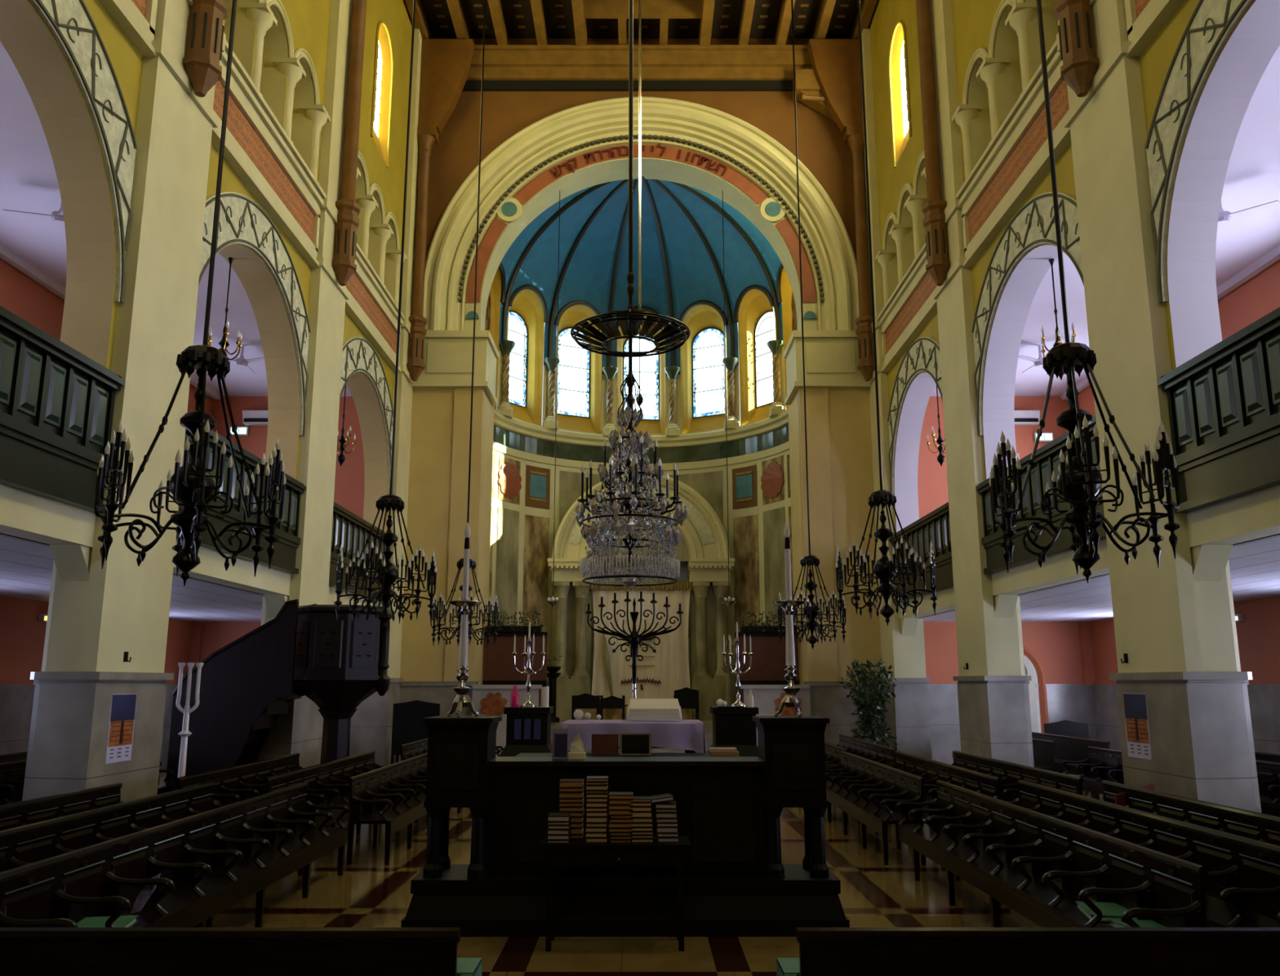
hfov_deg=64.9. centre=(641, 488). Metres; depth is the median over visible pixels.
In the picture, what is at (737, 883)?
bimah
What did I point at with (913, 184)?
arch
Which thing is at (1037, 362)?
ceiling fan
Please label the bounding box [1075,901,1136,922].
seat cushion
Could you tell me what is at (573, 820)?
book
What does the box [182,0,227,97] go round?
shaft
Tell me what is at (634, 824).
book
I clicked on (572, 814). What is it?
book
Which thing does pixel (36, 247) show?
ceiling
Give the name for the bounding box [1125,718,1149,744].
print
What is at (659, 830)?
book
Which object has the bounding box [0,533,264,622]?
ceiling
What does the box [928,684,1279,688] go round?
trim
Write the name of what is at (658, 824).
book
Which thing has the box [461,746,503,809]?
pew
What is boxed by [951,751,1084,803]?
pew
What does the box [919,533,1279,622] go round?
ceiling
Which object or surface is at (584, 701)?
armchair
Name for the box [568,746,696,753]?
table
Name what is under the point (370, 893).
floor
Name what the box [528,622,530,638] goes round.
candle
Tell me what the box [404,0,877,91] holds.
ceiling
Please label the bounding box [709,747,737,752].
book
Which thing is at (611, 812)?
book
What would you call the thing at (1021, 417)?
air conditioner
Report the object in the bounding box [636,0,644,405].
lamp
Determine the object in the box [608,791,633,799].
book
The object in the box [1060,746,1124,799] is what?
pew
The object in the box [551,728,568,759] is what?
acrylic box
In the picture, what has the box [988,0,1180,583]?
bronze chandelier
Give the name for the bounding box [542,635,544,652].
candle
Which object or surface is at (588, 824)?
book
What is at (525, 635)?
candle
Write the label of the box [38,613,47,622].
emergency light
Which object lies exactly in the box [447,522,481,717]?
candlestick
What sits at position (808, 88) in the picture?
corbel
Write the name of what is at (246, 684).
pulpit
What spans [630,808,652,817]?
book
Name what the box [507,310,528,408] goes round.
window
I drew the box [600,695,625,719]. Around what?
armchair
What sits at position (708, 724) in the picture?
platform
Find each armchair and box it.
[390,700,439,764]
[571,693,599,719]
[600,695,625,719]
[673,687,698,719]
[1044,720,1088,771]
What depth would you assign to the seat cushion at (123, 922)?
6.02 m
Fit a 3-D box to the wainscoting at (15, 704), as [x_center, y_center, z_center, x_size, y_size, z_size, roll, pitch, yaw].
[-8.150,2.944,10.023,4.700,1.830,26.800,0,-11,0]
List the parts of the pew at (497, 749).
armrest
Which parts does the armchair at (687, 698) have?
backrest, seat, leg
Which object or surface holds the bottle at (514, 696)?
on the pedestal at (528, 730)
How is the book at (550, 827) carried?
on the book at (549, 832)
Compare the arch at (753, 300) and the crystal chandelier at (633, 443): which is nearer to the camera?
the crystal chandelier at (633, 443)
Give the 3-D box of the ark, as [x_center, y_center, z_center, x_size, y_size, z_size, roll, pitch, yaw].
[0.000,2.991,28.384,5.240,6.920,0.930,0,-11,0]
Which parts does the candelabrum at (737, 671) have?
arm, arm, stem, arm, arm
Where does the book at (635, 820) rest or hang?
on the book at (634, 824)
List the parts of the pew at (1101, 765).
armrest, armrest, leg, panel, leg, seat, rail, armrest, backrest, panel, armrest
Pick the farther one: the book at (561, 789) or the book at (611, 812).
the book at (561, 789)
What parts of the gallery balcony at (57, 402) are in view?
panel, panel, panel frame, panel, hand rail, panel, panel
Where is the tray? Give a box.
[716,706,744,707]
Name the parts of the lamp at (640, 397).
rod, lamp shade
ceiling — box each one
[0,41,351,399]
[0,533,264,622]
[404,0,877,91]
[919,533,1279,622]
[929,44,1279,399]
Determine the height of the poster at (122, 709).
0.710 m
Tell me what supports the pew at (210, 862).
on the floor
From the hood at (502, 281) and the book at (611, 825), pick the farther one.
the hood at (502, 281)
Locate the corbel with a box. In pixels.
[792,69,835,123]
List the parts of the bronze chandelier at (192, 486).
flame bulb, flame bulb, flame bulb, flame bulb, flame bulb, flame bulb, flame bulb, arm, arm, flame bulb, flame bulb, flame bulb, arm, flame bulb, stay rod, stem, flame bulb, arm, flame bulb, flame bulb, hanging rod, flame bulb, flame bulb, arm, arm, flame bulb, flame bulb, flame bulb, flame bulb, flame bulb, flame bulb, flame bulb, flame bulb, flame bulb, flame bulb, flame bulb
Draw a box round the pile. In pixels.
[709,747,739,755]
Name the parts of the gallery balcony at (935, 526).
panel, panel, panel, panel, hand rail, panel, panel frame, panel, panel, panel, panel, panel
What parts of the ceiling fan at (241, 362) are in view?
motor, blade, blade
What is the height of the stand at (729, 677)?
1.450 m
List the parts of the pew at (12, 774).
panel, armrest, backrest, rail, armrest, panel, seat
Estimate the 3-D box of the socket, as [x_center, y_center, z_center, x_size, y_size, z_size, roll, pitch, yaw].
[-1.490,0.475,8.607,0.050,0.100,0.048,0,-11,0]
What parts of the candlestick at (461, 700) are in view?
drip dish, flame bulb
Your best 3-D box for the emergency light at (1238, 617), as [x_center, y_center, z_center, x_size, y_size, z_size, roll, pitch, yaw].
[10.447,2.289,17.687,0.085,0.130,0.360,0,-11,0]
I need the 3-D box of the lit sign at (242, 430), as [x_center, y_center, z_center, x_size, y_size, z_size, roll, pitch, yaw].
[-9.780,-1.386,24.457,0.440,0.220,0.065,0,-11,0]
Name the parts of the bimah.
pedestal panel, panel, pedestal panel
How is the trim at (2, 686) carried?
attached to the wall at (22, 636)
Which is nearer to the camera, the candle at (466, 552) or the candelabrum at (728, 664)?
the candle at (466, 552)
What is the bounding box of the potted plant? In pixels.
[839,658,897,749]
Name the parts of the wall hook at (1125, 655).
plate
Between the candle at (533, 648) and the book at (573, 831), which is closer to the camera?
the book at (573, 831)
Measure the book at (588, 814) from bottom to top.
0.036 m
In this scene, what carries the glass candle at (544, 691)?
on the pedestal at (528, 730)
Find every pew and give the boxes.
[0,751,27,763]
[0,760,162,805]
[0,782,123,831]
[0,782,225,872]
[0,782,350,928]
[0,928,482,975]
[156,769,174,795]
[174,753,303,806]
[263,751,383,835]
[346,752,461,865]
[399,738,427,761]
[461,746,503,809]
[776,928,1279,975]
[824,742,848,781]
[825,751,926,865]
[836,734,897,767]
[888,751,1002,819]
[894,780,1208,928]
[951,738,1056,772]
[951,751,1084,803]
[1008,780,1279,928]
[1031,732,1110,795]
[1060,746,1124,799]
[1099,780,1279,846]
[1254,751,1279,763]
[1255,760,1279,817]
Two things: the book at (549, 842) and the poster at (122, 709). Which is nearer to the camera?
the book at (549, 842)
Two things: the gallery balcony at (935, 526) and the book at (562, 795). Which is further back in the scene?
the gallery balcony at (935, 526)
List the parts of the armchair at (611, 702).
leg, backrest, seat, leg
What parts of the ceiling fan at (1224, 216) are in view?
motor, blade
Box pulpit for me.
[165,599,395,791]
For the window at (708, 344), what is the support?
in the wall at (522, 519)
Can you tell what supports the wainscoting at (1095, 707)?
attached to the wall at (1085, 653)
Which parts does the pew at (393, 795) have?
leg, panel, armrest, panel, leg, panel, armrest, seat, rail, backrest, leg, panel, armrest, panel, armrest, leg, armrest, panel, armrest, armrest, panel, leg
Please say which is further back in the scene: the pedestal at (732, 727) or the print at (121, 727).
the pedestal at (732, 727)
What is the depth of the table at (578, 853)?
7.34 m
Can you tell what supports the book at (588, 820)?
on the book at (588, 824)
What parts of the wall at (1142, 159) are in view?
lancet moulding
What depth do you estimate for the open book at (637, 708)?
9.62 m
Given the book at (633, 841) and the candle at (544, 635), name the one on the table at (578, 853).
the book at (633, 841)
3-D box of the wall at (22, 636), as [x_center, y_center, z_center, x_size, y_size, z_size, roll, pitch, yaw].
[-8.135,-0.477,10.686,4.730,8.800,26.800,0,-11,0]
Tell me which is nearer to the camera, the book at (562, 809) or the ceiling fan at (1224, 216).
the book at (562, 809)
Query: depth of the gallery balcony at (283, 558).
14.53 m
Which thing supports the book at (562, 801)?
on the book at (561, 805)
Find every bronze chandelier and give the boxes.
[94,0,285,586]
[333,0,436,631]
[430,0,498,647]
[777,0,846,650]
[835,0,937,626]
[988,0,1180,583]
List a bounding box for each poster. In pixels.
[105,693,137,764]
[1122,693,1151,760]
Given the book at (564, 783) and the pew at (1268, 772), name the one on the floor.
the pew at (1268, 772)
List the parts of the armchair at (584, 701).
leg, backrest, seat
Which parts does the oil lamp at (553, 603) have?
dish, cord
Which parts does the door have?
push plate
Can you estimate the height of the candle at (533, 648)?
0.230 m
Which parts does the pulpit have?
stair rail, carved panel, carved panel, carved panel, corner post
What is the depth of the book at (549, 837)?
7.39 m
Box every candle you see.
[462,549,469,599]
[513,634,515,652]
[524,635,525,653]
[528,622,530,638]
[532,634,534,652]
[540,687,549,707]
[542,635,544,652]
[723,634,724,652]
[728,635,731,653]
[736,622,737,637]
[743,634,745,652]
[749,635,751,652]
[784,537,791,599]
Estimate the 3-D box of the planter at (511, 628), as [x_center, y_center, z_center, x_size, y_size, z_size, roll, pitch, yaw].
[-3.130,3.309,24.723,1.497,0.585,0.522,0,-11,0]
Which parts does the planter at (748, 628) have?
stem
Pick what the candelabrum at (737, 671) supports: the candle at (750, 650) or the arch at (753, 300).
the candle at (750, 650)
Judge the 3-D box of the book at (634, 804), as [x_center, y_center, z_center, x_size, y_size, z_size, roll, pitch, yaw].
[-0.004,2.365,7.546,0.158,0.030,0.200,0,-11,-1]
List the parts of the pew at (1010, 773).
panel, panel, panel, panel, armrest, seat, armrest, armrest, panel, rail, panel, panel, panel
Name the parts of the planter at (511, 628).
stem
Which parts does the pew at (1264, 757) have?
rail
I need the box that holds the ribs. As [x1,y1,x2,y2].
[498,178,783,375]
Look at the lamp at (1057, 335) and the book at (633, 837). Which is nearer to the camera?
the book at (633, 837)
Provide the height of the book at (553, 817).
0.042 m
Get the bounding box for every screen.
[482,631,547,706]
[734,631,799,703]
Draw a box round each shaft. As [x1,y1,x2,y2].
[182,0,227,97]
[332,0,366,286]
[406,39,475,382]
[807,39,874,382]
[915,0,950,286]
[1054,0,1099,97]
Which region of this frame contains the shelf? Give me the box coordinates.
[515,753,739,756]
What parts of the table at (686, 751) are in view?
leg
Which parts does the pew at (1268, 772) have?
panel, armrest, rail, backrest, seat, armrest, panel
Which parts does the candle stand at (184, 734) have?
stem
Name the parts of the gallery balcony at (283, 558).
panel, panel, panel, panel, panel frame, hand rail, panel, panel, panel, panel, panel, panel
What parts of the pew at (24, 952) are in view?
backrest, rail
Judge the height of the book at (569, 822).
0.024 m
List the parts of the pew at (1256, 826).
panel, panel, panel, rail, panel, panel, panel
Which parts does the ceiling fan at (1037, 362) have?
blade, blade, motor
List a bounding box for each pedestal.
[498,706,553,756]
[706,706,758,756]
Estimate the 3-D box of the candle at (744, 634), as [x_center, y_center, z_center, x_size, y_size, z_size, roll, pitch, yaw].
[1.294,1.943,12.585,0.022,0.230,0.021,5,-12,-22]
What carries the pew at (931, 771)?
on the floor
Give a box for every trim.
[0,684,177,688]
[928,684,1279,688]
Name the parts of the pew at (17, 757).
backrest, rail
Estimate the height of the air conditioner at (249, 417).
0.320 m
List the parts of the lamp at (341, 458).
rod, arm, arm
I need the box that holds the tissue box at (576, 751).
[568,734,586,759]
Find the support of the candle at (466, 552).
on the candlestick at (461, 700)
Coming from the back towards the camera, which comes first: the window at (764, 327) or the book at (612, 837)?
the window at (764, 327)
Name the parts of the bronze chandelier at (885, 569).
arm, arm, arm, hanging rod, stem, stay rod, arm, arm, arm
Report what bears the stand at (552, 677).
on the platform
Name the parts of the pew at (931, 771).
panel, armrest, panel, armrest, panel, armrest, seat, armrest, panel, armrest, panel, armrest, backrest, rail, panel, panel, panel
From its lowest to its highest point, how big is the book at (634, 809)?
0.036 m
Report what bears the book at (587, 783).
on the book at (588, 788)
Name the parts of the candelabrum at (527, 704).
arm, arm, stem, arm, arm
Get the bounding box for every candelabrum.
[511,622,546,707]
[721,622,753,707]
[724,640,734,665]
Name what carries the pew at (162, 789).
on the floor
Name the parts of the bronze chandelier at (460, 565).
arm, arm, arm, stem, stay rod, arm, hanging rod, arm, arm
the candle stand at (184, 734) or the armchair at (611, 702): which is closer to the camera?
the candle stand at (184, 734)
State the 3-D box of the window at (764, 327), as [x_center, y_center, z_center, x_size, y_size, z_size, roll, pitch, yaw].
[3.754,-3.861,29.602,0.060,2.864,1.200,8,-14,-36]
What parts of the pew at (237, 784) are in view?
panel, panel, armrest, panel, rail, armrest, panel, armrest, armrest, panel, panel, panel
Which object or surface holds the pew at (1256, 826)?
on the floor
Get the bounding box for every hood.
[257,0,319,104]
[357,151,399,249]
[498,262,506,303]
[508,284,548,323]
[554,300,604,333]
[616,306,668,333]
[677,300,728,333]
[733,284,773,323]
[776,262,783,303]
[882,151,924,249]
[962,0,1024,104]
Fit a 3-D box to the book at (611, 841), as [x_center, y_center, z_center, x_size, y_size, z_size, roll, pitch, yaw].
[-0.151,2.620,7.496,0.155,0.024,0.200,0,-11,-1]
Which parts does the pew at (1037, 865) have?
leg, armrest, armrest, panel, armrest, leg, leg, panel, armrest, panel, armrest, leg, panel, seat, armrest, panel, armrest, panel, rail, armrest, number plate, panel, armrest, number plate, panel, armrest, number plate, panel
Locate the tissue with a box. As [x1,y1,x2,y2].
[130,873,160,913]
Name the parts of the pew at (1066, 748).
seat, backrest, rail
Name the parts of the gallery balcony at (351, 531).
panel, panel, panel, panel, panel frame, panel, hand rail, panel, panel, panel, panel, panel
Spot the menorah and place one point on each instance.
(633, 639)
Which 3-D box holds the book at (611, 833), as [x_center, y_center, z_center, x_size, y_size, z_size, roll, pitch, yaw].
[-0.152,2.572,7.510,0.155,0.024,0.200,0,-11,0]
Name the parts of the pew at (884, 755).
panel, panel, armrest, panel, armrest, panel, armrest, panel, rail, armrest, panel, armrest, panel, armrest, panel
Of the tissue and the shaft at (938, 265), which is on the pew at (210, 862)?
the tissue
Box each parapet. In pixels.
[471,684,542,756]
[740,684,810,747]
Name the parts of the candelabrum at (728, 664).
stem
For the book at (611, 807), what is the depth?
7.45 m
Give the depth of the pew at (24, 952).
3.91 m
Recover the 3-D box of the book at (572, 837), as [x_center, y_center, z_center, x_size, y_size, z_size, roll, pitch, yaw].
[-0.533,2.656,7.701,0.180,0.030,0.200,0,-11,-1]
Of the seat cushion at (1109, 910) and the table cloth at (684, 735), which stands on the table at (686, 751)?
the table cloth at (684, 735)
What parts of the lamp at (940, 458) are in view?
arm, arm, rod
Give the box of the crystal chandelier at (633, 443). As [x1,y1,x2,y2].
[570,0,690,588]
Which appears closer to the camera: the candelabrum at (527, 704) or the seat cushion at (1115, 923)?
the seat cushion at (1115, 923)
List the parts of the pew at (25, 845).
panel, armrest, panel, number plate, armrest, panel, number plate, armrest, rail, panel, armrest, panel, armrest, panel, armrest, panel, armrest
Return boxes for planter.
[485,610,544,633]
[738,611,796,632]
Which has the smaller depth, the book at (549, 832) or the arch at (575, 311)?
the book at (549, 832)
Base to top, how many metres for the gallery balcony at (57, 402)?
1.500 m
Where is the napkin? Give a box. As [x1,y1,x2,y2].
[715,699,727,706]
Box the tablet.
[619,733,651,755]
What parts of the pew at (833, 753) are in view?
panel, armrest, seat, armrest, backrest, armrest, panel, rail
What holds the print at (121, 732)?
on the poster at (122, 709)
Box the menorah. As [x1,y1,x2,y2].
[584,591,684,719]
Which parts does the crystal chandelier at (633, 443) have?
flame bulb, arm, arm, arm, flame bulb, arm, arm, arm, stem, crown glass, hanging rod, crown frame, arm, flame bulb, arm, flame bulb, arm, arm, arm, flame bulb, arm, flame bulb, arm, arm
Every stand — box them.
[175,662,204,777]
[546,672,560,722]
[720,665,735,706]
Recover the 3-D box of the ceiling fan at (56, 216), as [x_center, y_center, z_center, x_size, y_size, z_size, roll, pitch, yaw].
[-8.265,-3.978,14.567,1.317,0.450,1.141,-3,-11,13]
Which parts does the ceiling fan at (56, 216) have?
blade, motor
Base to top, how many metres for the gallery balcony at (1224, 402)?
1.500 m
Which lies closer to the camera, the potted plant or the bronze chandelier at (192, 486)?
the bronze chandelier at (192, 486)
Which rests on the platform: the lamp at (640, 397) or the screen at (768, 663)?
the screen at (768, 663)
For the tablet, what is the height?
0.190 m
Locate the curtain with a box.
[590,581,692,705]
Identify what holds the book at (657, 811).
on the book at (658, 815)
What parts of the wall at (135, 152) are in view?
lancet moulding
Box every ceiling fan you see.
[2,201,64,226]
[228,345,264,373]
[1017,345,1043,373]
[1217,200,1279,230]
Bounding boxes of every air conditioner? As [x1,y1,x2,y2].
[242,410,267,425]
[1013,410,1039,425]
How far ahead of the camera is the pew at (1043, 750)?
17.79 m
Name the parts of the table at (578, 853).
leg, leg, drawer, leg, leg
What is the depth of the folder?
8.92 m
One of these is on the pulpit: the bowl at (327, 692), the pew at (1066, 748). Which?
the bowl at (327, 692)
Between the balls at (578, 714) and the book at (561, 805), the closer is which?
the book at (561, 805)
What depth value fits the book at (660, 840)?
7.42 m
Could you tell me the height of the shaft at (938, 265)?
9.050 m
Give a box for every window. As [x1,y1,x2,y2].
[373,41,382,136]
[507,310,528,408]
[555,326,591,417]
[622,332,659,420]
[691,326,727,418]
[754,310,774,408]
[899,41,908,136]
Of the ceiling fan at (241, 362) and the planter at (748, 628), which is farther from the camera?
the planter at (748, 628)
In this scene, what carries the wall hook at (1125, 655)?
attached to the wall at (1142, 159)
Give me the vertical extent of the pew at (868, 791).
0.898 m
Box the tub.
[293,613,381,675]
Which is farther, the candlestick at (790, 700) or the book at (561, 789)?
the candlestick at (790, 700)
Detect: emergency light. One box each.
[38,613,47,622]
[1235,613,1244,622]
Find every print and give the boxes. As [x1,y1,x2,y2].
[108,720,133,746]
[110,694,136,721]
[111,717,132,743]
[1123,693,1147,719]
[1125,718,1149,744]
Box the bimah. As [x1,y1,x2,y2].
[400,715,849,937]
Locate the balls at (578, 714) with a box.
[573,709,600,719]
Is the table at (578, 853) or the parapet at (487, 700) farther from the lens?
the parapet at (487, 700)
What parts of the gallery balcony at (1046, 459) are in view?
panel, panel, panel, panel, panel, hand rail, panel frame, panel, panel, panel, panel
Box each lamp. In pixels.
[207,257,242,359]
[336,385,355,466]
[545,190,559,608]
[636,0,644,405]
[721,191,737,608]
[926,385,945,466]
[1040,258,1075,380]
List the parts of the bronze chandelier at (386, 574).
arm, arm, arm, stay rod, stem, arm, hanging rod, arm, arm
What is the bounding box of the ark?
[547,475,734,719]
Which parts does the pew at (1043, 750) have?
seat, rail, backrest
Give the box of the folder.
[591,734,618,755]
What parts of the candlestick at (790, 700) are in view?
flame bulb, drip dish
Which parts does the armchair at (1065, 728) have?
backrest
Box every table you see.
[539,835,690,951]
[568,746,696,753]
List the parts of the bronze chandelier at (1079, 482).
flame bulb, flame bulb, flame bulb, flame bulb, flame bulb, flame bulb, flame bulb, flame bulb, arm, arm, flame bulb, hanging rod, flame bulb, flame bulb, flame bulb, arm, flame bulb, stem, stay rod, flame bulb, arm, flame bulb, flame bulb, flame bulb, arm, flame bulb, arm, flame bulb, flame bulb, flame bulb, flame bulb, flame bulb, flame bulb, flame bulb, flame bulb, flame bulb, flame bulb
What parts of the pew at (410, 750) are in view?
panel, rail, panel, panel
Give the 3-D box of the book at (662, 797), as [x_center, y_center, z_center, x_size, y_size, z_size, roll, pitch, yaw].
[0.143,2.337,7.572,0.172,0.050,0.200,2,-11,-8]
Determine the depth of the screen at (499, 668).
24.51 m
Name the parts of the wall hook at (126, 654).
plate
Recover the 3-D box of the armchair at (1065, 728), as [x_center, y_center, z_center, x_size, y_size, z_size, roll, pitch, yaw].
[8.900,5.465,21.198,0.900,1.130,0.500,0,-11,0]
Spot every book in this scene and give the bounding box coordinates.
[546,826,570,835]
[547,813,570,822]
[547,818,570,825]
[547,822,570,830]
[547,831,570,839]
[547,837,570,844]
[559,778,584,787]
[559,786,584,792]
[559,790,584,799]
[559,795,584,803]
[559,800,584,807]
[559,804,584,812]
[559,808,584,817]
[570,816,583,822]
[570,821,583,828]
[570,824,584,835]
[570,833,583,839]
[585,824,607,832]
[585,829,608,838]
[586,776,608,782]
[586,781,608,785]
[586,782,608,791]
[586,789,608,794]
[586,791,608,798]
[586,795,608,802]
[586,801,608,808]
[586,808,607,812]
[586,808,608,817]
[586,813,608,823]
[586,822,608,827]
[586,834,608,843]
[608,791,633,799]
[608,800,632,804]
[608,804,632,810]
[608,810,632,815]
[608,815,633,823]
[608,819,632,828]
[608,828,632,832]
[609,832,631,835]
[609,840,631,843]
[610,815,631,818]
[610,832,631,839]
[626,698,682,719]
[629,795,651,802]
[630,802,651,807]
[630,807,651,812]
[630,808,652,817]
[631,814,653,822]
[631,822,653,827]
[631,827,653,831]
[631,831,653,835]
[631,835,653,839]
[631,839,653,843]
[650,793,673,804]
[655,800,675,808]
[655,808,676,813]
[655,810,676,818]
[656,817,677,822]
[656,822,678,827]
[656,826,677,833]
[657,831,678,837]
[657,834,679,843]
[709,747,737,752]
[710,751,739,755]
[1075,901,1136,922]
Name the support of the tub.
in the pulpit
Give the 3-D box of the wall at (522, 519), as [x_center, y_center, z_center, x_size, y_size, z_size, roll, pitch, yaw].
[0.000,-0.653,28.397,9.490,15.880,4.930,0,-11,0]
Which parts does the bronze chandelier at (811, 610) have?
arm, arm, hanging rod, arm, stem, stay rod, arm, arm, arm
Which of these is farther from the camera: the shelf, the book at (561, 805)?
the shelf
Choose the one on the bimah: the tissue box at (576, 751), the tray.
the tissue box at (576, 751)
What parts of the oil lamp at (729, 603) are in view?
cord, dish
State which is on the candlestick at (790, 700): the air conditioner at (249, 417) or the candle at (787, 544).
the candle at (787, 544)
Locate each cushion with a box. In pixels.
[76,915,138,928]
[1106,918,1167,928]
[1115,784,1155,806]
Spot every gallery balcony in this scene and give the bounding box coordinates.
[0,305,124,513]
[176,428,306,573]
[328,502,386,602]
[888,502,953,602]
[975,415,1106,573]
[1157,306,1279,513]
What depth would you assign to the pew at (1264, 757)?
14.54 m
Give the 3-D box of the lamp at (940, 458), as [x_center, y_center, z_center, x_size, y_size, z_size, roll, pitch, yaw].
[6.200,-1.374,20.943,0.550,1.900,0.476,9,-14,-39]
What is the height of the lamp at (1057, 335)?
1.900 m
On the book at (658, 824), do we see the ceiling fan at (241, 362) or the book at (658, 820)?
the book at (658, 820)
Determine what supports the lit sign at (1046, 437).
attached to the wall at (1085, 653)
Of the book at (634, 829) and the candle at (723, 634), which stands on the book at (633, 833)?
the book at (634, 829)
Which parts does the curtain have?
embroidered panel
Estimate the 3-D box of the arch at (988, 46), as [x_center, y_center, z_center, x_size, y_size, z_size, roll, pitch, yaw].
[5.740,-7.392,15.961,0.052,0.687,4.070,0,-11,0]
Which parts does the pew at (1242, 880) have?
armrest, panel, armrest, panel, armrest, panel, armrest, panel, armrest, panel, armrest, rail, number plate, panel, armrest, number plate, panel, armrest, seat, armrest, panel, number plate, armrest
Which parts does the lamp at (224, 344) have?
arm, arm, rod, arm, arm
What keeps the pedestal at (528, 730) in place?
on the floor
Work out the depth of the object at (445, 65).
25.30 m
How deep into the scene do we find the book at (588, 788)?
7.47 m
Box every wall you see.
[0,0,422,802]
[0,257,364,684]
[399,38,884,761]
[484,176,797,706]
[862,0,1279,813]
[917,259,1279,685]
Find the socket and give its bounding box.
[463,537,469,549]
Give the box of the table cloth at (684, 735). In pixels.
[560,720,706,753]
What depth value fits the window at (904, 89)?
22.64 m
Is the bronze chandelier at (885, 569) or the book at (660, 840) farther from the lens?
the bronze chandelier at (885, 569)
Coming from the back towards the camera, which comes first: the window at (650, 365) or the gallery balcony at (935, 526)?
the window at (650, 365)
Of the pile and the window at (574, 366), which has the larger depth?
the window at (574, 366)
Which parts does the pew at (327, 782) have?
panel, panel, panel, armrest, rail, backrest, armrest, panel, seat, armrest, leg, panel, armrest, armrest, panel, leg, armrest, panel, armrest, panel, armrest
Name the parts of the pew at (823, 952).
rail, backrest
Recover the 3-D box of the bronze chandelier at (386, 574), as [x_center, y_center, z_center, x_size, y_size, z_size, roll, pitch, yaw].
[-3.330,-6.007,14.557,1.238,16.010,1.300,-1,-11,5]
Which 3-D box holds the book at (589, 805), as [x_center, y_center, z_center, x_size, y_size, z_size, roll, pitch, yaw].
[-0.331,2.369,7.548,0.158,0.036,0.200,0,-11,-1]
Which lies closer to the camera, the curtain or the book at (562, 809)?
the book at (562, 809)
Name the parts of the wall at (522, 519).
marble panel, inlaid panel, marble panel, marble panel, inlaid panel, marble panel, sill cornice, marble panel, inlaid panel, marble panel, marble panel, inlaid panel, marble panel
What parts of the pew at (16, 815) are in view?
panel, panel, rail, panel, panel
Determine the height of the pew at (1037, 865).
0.898 m
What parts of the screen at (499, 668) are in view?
rail, rail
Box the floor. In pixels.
[159,769,1103,975]
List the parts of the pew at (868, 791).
leg, armrest, armrest, armrest, panel, leg, armrest, panel, armrest, panel, leg, armrest, panel, seat, armrest, panel, backrest, rail, leg, armrest, panel, leg, panel, armrest, panel, leg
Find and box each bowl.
[293,675,389,709]
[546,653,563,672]
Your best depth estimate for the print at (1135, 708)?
11.31 m
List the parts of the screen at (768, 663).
rail, rail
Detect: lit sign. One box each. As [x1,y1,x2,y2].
[229,426,248,435]
[1034,432,1053,441]
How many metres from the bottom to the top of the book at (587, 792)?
0.024 m
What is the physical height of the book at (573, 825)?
0.036 m
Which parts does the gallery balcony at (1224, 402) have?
panel, panel, hand rail, panel frame, panel, panel, panel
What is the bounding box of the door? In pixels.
[1022,644,1048,733]
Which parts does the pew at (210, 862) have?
panel, number plate, armrest, panel, number plate, armrest, panel, number plate, armrest, rail, panel, armrest, leg, panel, leg, armrest, seat, panel, armrest, panel, leg, armrest, panel, armrest, panel, leg, leg, armrest, armrest, leg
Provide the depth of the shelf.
8.89 m
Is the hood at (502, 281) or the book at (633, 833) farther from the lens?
the hood at (502, 281)
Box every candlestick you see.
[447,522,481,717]
[772,522,804,717]
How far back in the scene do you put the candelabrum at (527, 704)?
12.67 m
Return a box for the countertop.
[487,756,764,766]
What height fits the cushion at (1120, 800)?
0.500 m
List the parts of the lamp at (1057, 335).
arm, arm, rod, arm, arm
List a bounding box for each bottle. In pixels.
[510,686,519,707]
[747,689,753,707]
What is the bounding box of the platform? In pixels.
[550,720,712,753]
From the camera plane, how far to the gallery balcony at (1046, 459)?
14.53 m
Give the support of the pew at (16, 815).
on the floor
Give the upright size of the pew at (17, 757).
0.898 m
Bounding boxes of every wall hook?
[123,652,131,662]
[1120,653,1128,663]
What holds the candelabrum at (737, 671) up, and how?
on the pedestal at (732, 727)
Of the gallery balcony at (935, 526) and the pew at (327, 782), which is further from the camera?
the gallery balcony at (935, 526)
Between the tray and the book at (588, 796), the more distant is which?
the tray
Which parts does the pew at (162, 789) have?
seat, armrest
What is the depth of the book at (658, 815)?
7.46 m

